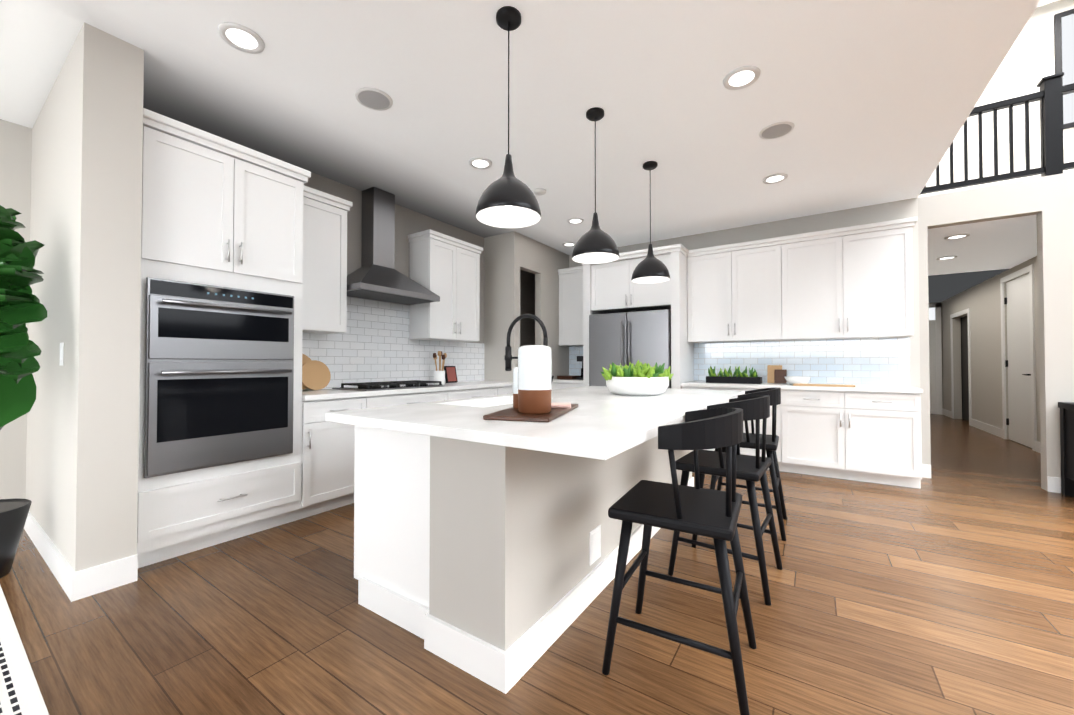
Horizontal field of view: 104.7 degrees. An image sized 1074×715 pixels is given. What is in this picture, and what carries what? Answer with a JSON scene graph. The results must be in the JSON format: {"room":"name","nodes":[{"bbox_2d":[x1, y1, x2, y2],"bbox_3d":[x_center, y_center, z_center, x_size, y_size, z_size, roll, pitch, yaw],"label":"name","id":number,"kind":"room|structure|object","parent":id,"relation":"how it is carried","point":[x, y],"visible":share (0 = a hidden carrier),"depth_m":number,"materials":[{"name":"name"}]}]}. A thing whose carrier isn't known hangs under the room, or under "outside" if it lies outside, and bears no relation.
{"room":"kitchen","nodes":[
{"label":"kitchen","id":0,"kind":"room"},
{"bbox_2d":[0,119,31,498],"bbox_3d":[-6.068,-0.280,-0.459,0.200,2.849,8.600,-1,-1,34],"label":"wall","id":1,"kind":"structure","parent":0,"point":[15,162],"depth_m":2.93,"materials":[{"name":"grey paint"}]},
{"bbox_2d":[26,22,143,571],"bbox_3d":[-2.894,-0.236,2.604,1.690,2.849,0.222,-1,-1,34],"label":"wall","id":2,"kind":"structure","parent":0,"point":[82,447],"depth_m":2.16,"materials":[{"name":"grey paint"}]},
{"bbox_2d":[59,343,63,365],"bbox_3d":[-2.601,-0.018,2.265,0.080,0.125,0.008,-1,-1,34],"label":"light switch","id":3,"kind":"object","parent":2,"relation":"attached to","point":[61,354],"visible":0.98,"depth_m":2.25,"materials":[{"name":"white plastic"}]},
{"bbox_2d":[304,172,534,346],"bbox_3d":[-1.328,-0.205,4.773,0.120,2.850,5.130,-1,-1,34],"label":"wall","id":4,"kind":"structure","parent":0,"point":[408,222],"depth_m":4.54,"materials":[{"name":"grey paint"}]},
{"bbox_2d":[309,192,348,335],"bbox_3d":[-1.925,-0.766,3.481,0.330,1.095,0.505,-1,-1,34],"label":"upper cabinet","id":5,"kind":"object","parent":4,"relation":"attached to","point":[328,298],"depth_m":3.47,"materials":[{"name":"white wood"}]},
{"bbox_2d":[347,187,439,304],"bbox_3d":[-1.451,-1.107,4.032,0.490,1.060,0.900,-1,-1,34],"label":"range hood","id":6,"kind":"object","parent":4,"relation":"attached to","point":[376,275],"visible":0.92,"depth_m":4.01,"materials":[{"name":"silver metal"}]},
{"bbox_2d":[405,232,480,343],"bbox_3d":[-1.049,-0.747,4.790,0.330,1.095,0.785,-1,-1,34],"label":"upper cabinet","id":7,"kind":"object","parent":4,"relation":"attached to","point":[449,269],"depth_m":4.58,"materials":[{"name":"white wood"}]},
{"bbox_2d":[0,0,1040,254],"bbox_3d":[-2.289,-1.846,0.194,5.780,0.300,13.850,-1,-1,34],"label":"ceiling","id":8,"kind":"structure","parent":0,"point":[874,102],"depth_m":2.59,"materials":[{"name":"paint"}]},
{"bbox_2d":[218,22,264,53],"bbox_3d":[-1.538,-1.661,2.161,0.200,0.012,0.200,-1,-1,34],"label":"recessed light","id":9,"kind":"object","parent":8,"relation":"in","point":[240,37],"visible":1,"depth_m":2.15,"materials":[{"name":"white"}]},
{"bbox_2d":[355,87,392,109],"bbox_3d":[-1.046,-1.656,2.662,0.228,0.008,0.228,-1,-1,34],"label":"ceiling speaker","id":10,"kind":"object","parent":8,"relation":"attached to","point":[373,98],"visible":1,"depth_m":2.65,"materials":[{"name":"grey"}]},
{"bbox_2d":[469,157,491,169],"bbox_3d":[-0.479,-1.642,3.510,0.200,0.012,0.200,-1,-1,34],"label":"recessed light","id":11,"kind":"object","parent":8,"relation":"in","point":[480,163],"visible":0.96,"depth_m":3.50,"materials":[{"name":"white"}]},
{"bbox_2d":[475,6,540,227],"bbox_3d":[-0.139,-1.174,2.024,0.319,0.990,0.319,-1,-1,34],"label":"pendant light","id":12,"kind":"object","parent":8,"relation":"hanging from","point":[507,199],"visible":1,"depth_m":2.00,"materials":[{"name":"black metal"}]},
{"bbox_2d":[534,188,545,195],"bbox_3d":[0.030,-1.625,4.072,0.124,0.030,0.124,-1,-1,34],"label":"smoke detector","id":13,"kind":"object","parent":8,"relation":"attached to","point":[539,191],"visible":0.98,"depth_m":4.04,"materials":[{"name":"white plastic"}]},
{"bbox_2d":[562,242,575,246],"bbox_3d":[0.460,-1.607,5.902,0.200,0.012,0.200,-1,-1,34],"label":"recessed light","id":14,"kind":"object","parent":8,"relation":"in","point":[569,244],"visible":0.94,"depth_m":5.89,"materials":[{"name":"white"}]},
{"bbox_2d":[567,218,583,223],"bbox_3d":[0.458,-1.621,4.928,0.200,0.012,0.200,-1,-1,34],"label":"recessed light","id":15,"kind":"object","parent":8,"relation":"in","point":[575,220],"visible":0.98,"depth_m":4.91,"materials":[{"name":"white plastic"}]},
{"bbox_2d":[572,107,619,263],"bbox_3d":[0.394,-1.163,2.802,0.319,0.990,0.319,-1,-1,34],"label":"pendant light","id":16,"kind":"object","parent":8,"relation":"hanging from","point":[595,244],"visible":1,"depth_m":2.75,"materials":[{"name":"black metal"}]},
{"bbox_2d":[631,161,669,283],"bbox_3d":[0.964,-1.153,3.529,0.319,0.990,0.319,-1,-1,34],"label":"pendant light","id":17,"kind":"object","parent":8,"relation":"hanging from","point":[650,268],"visible":1,"depth_m":3.48,"materials":[{"name":"black metal"}]},
{"bbox_2d":[723,65,759,89],"bbox_3d":[1.214,-1.657,2.462,0.200,0.012,0.200,-1,-1,34],"label":"recessed light","id":18,"kind":"object","parent":8,"relation":"in","point":[742,77],"visible":0.98,"depth_m":2.45,"materials":[{"name":"white"}]},
{"bbox_2d":[763,173,787,183],"bbox_3d":[2.182,-1.638,3.799,0.200,0.012,0.200,-1,-1,34],"label":"recessed light","id":19,"kind":"object","parent":8,"relation":"in","point":[775,178],"visible":0.98,"depth_m":3.79,"materials":[{"name":"white"}]},
{"bbox_2d":[759,121,794,138],"bbox_3d":[1.745,-1.651,3.021,0.228,0.008,0.228,-1,-1,34],"label":"ceiling speaker","id":20,"kind":"object","parent":8,"relation":"attached to","point":[777,130],"visible":1,"depth_m":3.01,"materials":[{"name":"grey"}]},
{"bbox_2d":[484,231,568,381],"bbox_3d":[-0.104,-0.186,6.036,0.510,2.850,1.430,-1,-1,34],"label":"wall","id":21,"kind":"structure","parent":0,"point":[508,256],"depth_m":5.53,"materials":[{"name":"grey paint"}]},
{"bbox_2d":[0,414,1073,714],"bbox_3d":[2.286,1.248,3.194,18.000,0.100,24.000,-1,-1,34],"label":"floor","id":22,"kind":"structure","parent":0,"point":[946,588],"depth_m":1.82,"materials":[{"name":"brown wood"}]},
{"bbox_2d":[0,205,47,577],"bbox_3d":[-3.004,0.174,2.068,1.361,2.014,0.641,-1,-1,34],"label":"fiddle leaf fig","id":23,"kind":"object","parent":22,"relation":"on","point":[21,305],"visible":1,"depth_m":2.01,"materials":[{"name":"green plant"}]},
{"bbox_2d":[0,585,48,714],"bbox_3d":[-2.512,1.144,-0.146,3.062,0.010,3.512,-1,-1,34],"label":"rug","id":24,"kind":"object","parent":22,"relation":"on","point":[20,693],"depth_m":1.51,"materials":[{"name":"white fabric"}]},
{"bbox_2d":[137,112,308,567],"bbox_3d":[-2.197,-0.066,2.813,0.610,2.515,0.890,-1,-1,34],"label":"tall cabinet","id":25,"kind":"object","parent":22,"relation":"on","point":[219,211],"depth_m":2.60,"materials":[{"name":"white wood"}]},
{"bbox_2d":[144,277,293,477],"bbox_3d":[-1.915,0.114,2.592,0.096,1.110,0.780,-1,-1,34],"label":"wall oven","id":26,"kind":"object","parent":25,"relation":"in","point":[219,370],"visible":1,"depth_m":2.53,"materials":[{"name":"silver metal"}]},
{"bbox_2d":[305,396,376,517],"bbox_3d":[-1.791,0.761,3.408,0.610,0.880,0.569,-1,-1,34],"label":"base cabinet","id":27,"kind":"object","parent":22,"relation":"on","point":[329,446],"depth_m":3.18,"materials":[{"name":"white wood"}]},
{"bbox_2d":[377,392,452,406],"bbox_3d":[-1.410,0.769,3.977,0.610,0.880,1.038,-1,-1,34],"label":"base cabinet","id":28,"kind":"object","parent":22,"relation":"on","point":[410,397],"depth_m":3.83,"materials":[{"name":"white wood"}]},
{"bbox_2d":[305,380,512,399],"bbox_3d":[-1.194,0.313,4.284,0.635,0.040,2.677,-1,-1,34],"label":"countertop","id":29,"kind":"structure","parent":28,"relation":"on","point":[325,393],"depth_m":3.69,"materials":[{"name":"white stone"}]},
{"bbox_2d":[302,354,330,389],"bbox_3d":[-1.982,0.117,3.519,0.121,0.328,0.435,-1,-1,34],"label":"cutting boards","id":30,"kind":"object","parent":29,"relation":"on","point":[316,374],"visible":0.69,"depth_m":3.56,"materials":[{"name":"brown wood"}]},
{"bbox_2d":[332,380,444,390],"bbox_3d":[-1.391,0.262,3.972,0.515,0.052,0.890,-1,-1,34],"label":"cooktop","id":31,"kind":"object","parent":29,"relation":"in","point":[375,386],"visible":1,"depth_m":3.78,"materials":[{"name":"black metal"}]},
{"bbox_2d":[433,351,446,383],"bbox_3d":[-1.093,0.113,4.651,0.163,0.370,0.152,-1,-1,34],"label":"utensil crock","id":32,"kind":"object","parent":29,"relation":"on","point":[439,375],"visible":0.81,"depth_m":4.61,"materials":[{"name":"white"}]},
{"bbox_2d":[444,366,457,382],"bbox_3d":[-1.024,0.200,4.918,0.064,0.199,0.170,-1,-1,34],"label":"sign","id":33,"kind":"object","parent":29,"relation":"on","point":[450,375],"visible":0.85,"depth_m":4.90,"materials":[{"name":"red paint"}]},
{"bbox_2d":[453,388,500,399],"bbox_3d":[-0.934,0.779,4.688,0.610,0.880,0.908,-1,-1,34],"label":"base cabinet","id":34,"kind":"object","parent":22,"relation":"on","point":[465,393],"depth_m":4.54,"materials":[{"name":"white wood"}]},
{"bbox_2d":[501,388,512,394],"bbox_3d":[-0.604,0.786,5.182,0.610,0.880,0.517,-1,-1,34],"label":"base cabinet","id":35,"kind":"object","parent":22,"relation":"on","point":[504,391],"depth_m":4.99,"materials":[{"name":"white wood"}]},
{"bbox_2d":[336,398,693,693],"bbox_3d":[0.215,0.753,2.870,1.042,0.880,2.722,-1,-1,34],"label":"kitchen island","id":36,"kind":"object","parent":22,"relation":"on","point":[485,551],"depth_m":1.71,"materials":[{"name":"white wood"}]},
{"bbox_2d":[326,386,744,461],"bbox_3d":[0.382,0.291,2.726,1.430,0.040,2.820,-1,-1,34],"label":"island countertop","id":37,"kind":"structure","parent":36,"relation":"on","point":[605,424],"depth_m":1.73,"materials":[{"name":"white stone"}]},
{"bbox_2d":[504,314,553,390],"bbox_3d":[-0.053,0.003,2.471,0.323,0.526,0.086,-1,-1,34],"label":"faucet","id":38,"kind":"object","parent":37,"relation":"on","point":[508,357],"visible":0.67,"depth_m":2.51,"materials":[{"name":"black metal"}]},
{"bbox_2d":[483,404,577,421],"bbox_3d":[-0.001,0.250,1.948,0.280,0.018,0.600,0,-1,17],"label":"serving board","id":39,"kind":"object","parent":37,"relation":"on","point":[511,414],"visible":0.71,"depth_m":1.70,"materials":[{"name":"brown wood"}]},
{"bbox_2d":[513,367,517,408],"bbox_3d":[-0.075,0.143,1.974,0.080,0.196,0.080,-1,-1,34],"label":"ceramic canister","id":40,"kind":"object","parent":39,"relation":"on","point":[515,387],"visible":0.35,"depth_m":1.95,"materials":[{"name":"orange ceramic"}]},
{"bbox_2d":[518,345,551,413],"bbox_3d":[-0.010,0.092,1.811,0.148,0.292,0.148,-1,-1,34],"label":"ceramic vase","id":41,"kind":"object","parent":39,"relation":"on","point":[534,377],"visible":1,"depth_m":1.75,"materials":[{"name":"ceramic"}]},
{"bbox_2d":[551,403,570,407],"bbox_3d":[0.115,0.233,2.014,0.100,0.016,0.120,0,-1,4],"label":"linen napkin","id":42,"kind":"object","parent":39,"relation":"on","point":[560,405],"visible":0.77,"depth_m":1.96,"materials":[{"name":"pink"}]},
{"bbox_2d":[601,360,672,395],"bbox_3d":[0.751,0.147,3.125,0.520,0.258,0.500,-1,-1,34],"label":"bowl","id":43,"kind":"object","parent":37,"relation":"on","point":[640,379],"visible":1,"depth_m":2.94,"materials":[{"name":"white"}]},
{"bbox_2d":[551,381,588,389],"bbox_3d":[0.584,0.799,6.052,0.595,0.880,0.610,-1,-1,34],"label":"base cabinet","id":44,"kind":"object","parent":22,"relation":"on","point":[555,384],"depth_m":5.84,"materials":[{"name":"white wood"}]},
{"bbox_2d":[555,377,588,384],"bbox_3d":[0.577,0.339,6.048,0.595,0.040,0.635,-1,-1,34],"label":"countertop","id":45,"kind":"structure","parent":44,"relation":"on","point":[561,381],"depth_m":5.74,"materials":[{"name":"white stone"}]},
{"bbox_2d":[557,375,580,378],"bbox_3d":[0.484,0.295,6.171,0.250,0.050,0.300,-1,-1,34],"label":"wood tray","id":46,"kind":"object","parent":45,"relation":"on","point":[568,377],"visible":0.83,"depth_m":6.07,"materials":[{"name":"brown wood"}]},
{"bbox_2d":[577,356,582,379],"bbox_3d":[0.715,0.148,6.042,0.200,0.340,0.220,-1,-1,34],"label":"coffee maker","id":47,"kind":"object","parent":45,"relation":"on","point":[579,358],"visible":0.27,"depth_m":5.98,"materials":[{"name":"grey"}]},
{"bbox_2d":[589,309,670,387],"bbox_3d":[1.302,0.324,5.451,1.054,1.788,0.782,-1,-1,34],"label":"fridge","id":48,"kind":"object","parent":22,"relation":"on","point":[626,338],"visible":0.42,"depth_m":5.16,"materials":[{"name":"silver metal"}]},
{"bbox_2d":[602,408,756,714],"bbox_3d":[0.566,0.686,1.621,0.497,0.982,0.518,0,-1,30],"label":"stool","id":49,"kind":"object","parent":22,"relation":"on","point":[698,510],"visible":1,"depth_m":1.49,"materials":[{"name":"black paint"}]},
{"bbox_2d":[679,385,734,450],"bbox_3d":[2.122,0.784,5.023,0.557,0.880,0.610,-1,-1,34],"label":"base cabinet","id":50,"kind":"object","parent":22,"relation":"on","point":[680,386],"depth_m":4.79,"materials":[{"name":"white wood"}]},
{"bbox_2d":[668,395,781,605],"bbox_3d":[1.045,0.696,2.300,0.497,0.982,0.518,-1,-1,37],"label":"stool","id":51,"kind":"object","parent":22,"relation":"on","point":[750,469],"visible":0.71,"depth_m":2.16,"materials":[{"name":"black paint"}]},
{"bbox_2d":[710,388,786,540],"bbox_3d":[1.523,0.706,3.014,0.497,0.982,0.518,-1,-1,32],"label":"stool","id":52,"kind":"object","parent":22,"relation":"on","point":[749,439],"visible":0.56,"depth_m":2.83,"materials":[{"name":"black paint"}]},
{"bbox_2d":[735,389,790,471],"bbox_3d":[2.545,0.780,4.740,0.580,0.880,0.610,-1,-1,34],"label":"base cabinet","id":53,"kind":"object","parent":22,"relation":"on","point":[783,410],"depth_m":4.36,"materials":[{"name":"white wood"}]},
{"bbox_2d":[787,389,922,488],"bbox_3d":[3.169,0.774,4.323,1.158,0.880,0.610,-1,-1,34],"label":"base cabinet","id":54,"kind":"object","parent":22,"relation":"on","point":[865,437],"depth_m":4.01,"materials":[{"name":"white wood"}]},
{"bbox_2d":[679,381,922,392],"bbox_3d":[2.768,0.318,4.583,2.127,0.040,0.635,-1,-1,34],"label":"countertop","id":55,"kind":"structure","parent":54,"relation":"on","point":[694,384],"depth_m":4.26,"materials":[{"name":"white stone"}]},
{"bbox_2d":[706,366,761,383],"bbox_3d":[2.325,0.199,4.904,0.580,0.205,0.200,-1,-1,34],"label":"planter","id":56,"kind":"object","parent":55,"relation":"on","point":[743,377],"visible":1,"depth_m":4.85,"materials":[{"name":"black paint"}]},
{"bbox_2d":[767,365,786,382],"bbox_3d":[2.792,0.194,4.824,0.195,0.209,0.083,-1,-1,34],"label":"boards","id":57,"kind":"object","parent":55,"relation":"on","point":[776,374],"visible":1,"depth_m":4.82,"materials":[{"name":"brown wood"}]},
{"bbox_2d":[785,376,810,384],"bbox_3d":[2.857,0.254,4.548,0.250,0.085,0.250,-1,-1,34],"label":"bowl","id":58,"kind":"object","parent":55,"relation":"on","point":[792,380],"visible":0.88,"depth_m":4.47,"materials":[{"name":"white ceramic"}]},
{"bbox_2d":[793,383,855,386],"bbox_3d":[2.926,0.283,4.236,0.520,0.018,0.160,-1,-1,34],"label":"flat board","id":59,"kind":"object","parent":55,"relation":"on","point":[827,385],"visible":1,"depth_m":4.20,"materials":[{"name":"brown wood"}]},
{"bbox_2d":[1058,402,1073,496],"bbox_3d":[5.018,0.792,3.166,1.220,0.810,0.420,-1,-1,34],"label":"console table","id":60,"kind":"object","parent":22,"relation":"on","point":[1067,442],"visible":0.94,"depth_m":3.60,"materials":[{"name":"black paint"}]},
{"bbox_2d":[569,197,919,387],"bbox_3d":[1.972,-0.193,5.579,4.710,2.850,0.120,-1,-1,34],"label":"wall","id":61,"kind":"structure","parent":0,"point":[890,211],"depth_m":4.66,"materials":[{"name":"white paint"}]},
{"bbox_2d":[559,269,602,348],"bbox_3d":[0.662,-0.727,6.190,0.595,1.095,0.330,-1,-1,34],"label":"upper cabinet","id":62,"kind":"object","parent":61,"relation":"attached to","point":[574,284],"depth_m":6.08,"materials":[{"name":"white wood"}]},
{"bbox_2d":[591,249,686,313],"bbox_3d":[1.352,-0.956,5.545,1.070,0.655,0.640,-1,-1,34],"label":"upper cabinet","id":63,"kind":"object","parent":61,"relation":"attached to","point":[613,290],"depth_m":5.25,"materials":[{"name":"white wood"}]},
{"bbox_2d":[687,237,790,344],"bbox_3d":[2.416,-0.744,5.017,1.077,1.095,0.330,-1,-1,34],"label":"upper cabinet","id":64,"kind":"object","parent":61,"relation":"attached to","point":[736,294],"depth_m":4.85,"materials":[{"name":"white wood"}]},
{"bbox_2d":[787,221,914,340],"bbox_3d":[3.247,-0.752,4.461,1.158,1.095,0.330,-1,-1,34],"label":"upper cabinet","id":65,"kind":"object","parent":61,"relation":"attached to","point":[833,306],"depth_m":4.27,"materials":[{"name":"white wood"}]},
{"bbox_2d":[929,303,942,414],"bbox_3d":[8.731,0.031,9.655,1.010,2.520,0.118,-1,-1,34],"label":"front door","id":66,"kind":"structure","parent":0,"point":[935,355],"depth_m":9.44,"materials":[{"name":"white"}]},
{"bbox_2d":[936,256,956,259],"bbox_3d":[5.410,-1.313,5.473,0.200,0.012,0.200,-1,-1,34],"label":"recessed light","id":67,"kind":"object","parent":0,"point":[946,257],"visible":1,"depth_m":5.47,"materials":[{"name":"white"}]},
{"bbox_2d":[944,234,969,239],"bbox_3d":[4.618,-1.327,4.559,0.200,0.012,0.200,-1,-1,34],"label":"recessed light","id":68,"kind":"object","parent":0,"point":[956,236],"visible":1,"depth_m":4.54,"materials":[{"name":"white plastic"}]},
{"bbox_2d":[941,256,1039,441],"bbox_3d":[7.314,-0.030,6.449,0.160,2.550,7.270,-1,-1,34],"label":"wall","id":69,"kind":"structure","parent":0,"point":[982,301],"depth_m":7.24,"materials":[{"name":"grey paint"}]},
{"bbox_2d":[1004,273,1031,447],"bbox_3d":[6.858,0.044,5.899,0.108,2.370,0.946,-1,-1,34],"label":"hall door","id":70,"kind":"structure","parent":69,"relation":"in","point":[1018,365],"depth_m":5.92,"materials":[{"name":"white wood"}]},
{"bbox_2d":[918,0,1073,490],"bbox_3d":[3.141,-2.320,-1.465,5.340,6.900,17.120,-1,-1,34],"label":"wall","id":71,"kind":"structure","parent":0,"point":[1008,224],"depth_m":4.20,"materials":[{"name":"grey paint"}]},
{"bbox_2d":[24,264,1060,601],"bbox_3d":[1.951,-0.055,1.633,10.800,2.460,21.000,-1,-1,34],"label":"baseboard","id":72,"kind":"structure","parent":71,"relation":"attached to","point":[80,584],"depth_m":2.75,"materials":[{"name":"white wood"}]},
{"bbox_2d":[920,72,1073,194],"bbox_3d":[6.062,-2.112,2.871,5.110,0.910,0.130,-1,-1,34],"label":"loft railing","id":73,"kind":"object","parent":71,"relation":"attached to","point":[1050,94],"visible":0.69,"depth_m":3.85,"materials":[{"name":"black paint"}]},
{"bbox_2d":[1054,9,1073,128],"bbox_3d":[7.865,-4.044,5.533,1.240,1.650,0.034,-1,-1,34],"label":"window","id":74,"kind":"structure","parent":71,"relation":"in","point":[1064,41],"depth_m":5.82,"materials":[{"name":"white glass"}]}
]}

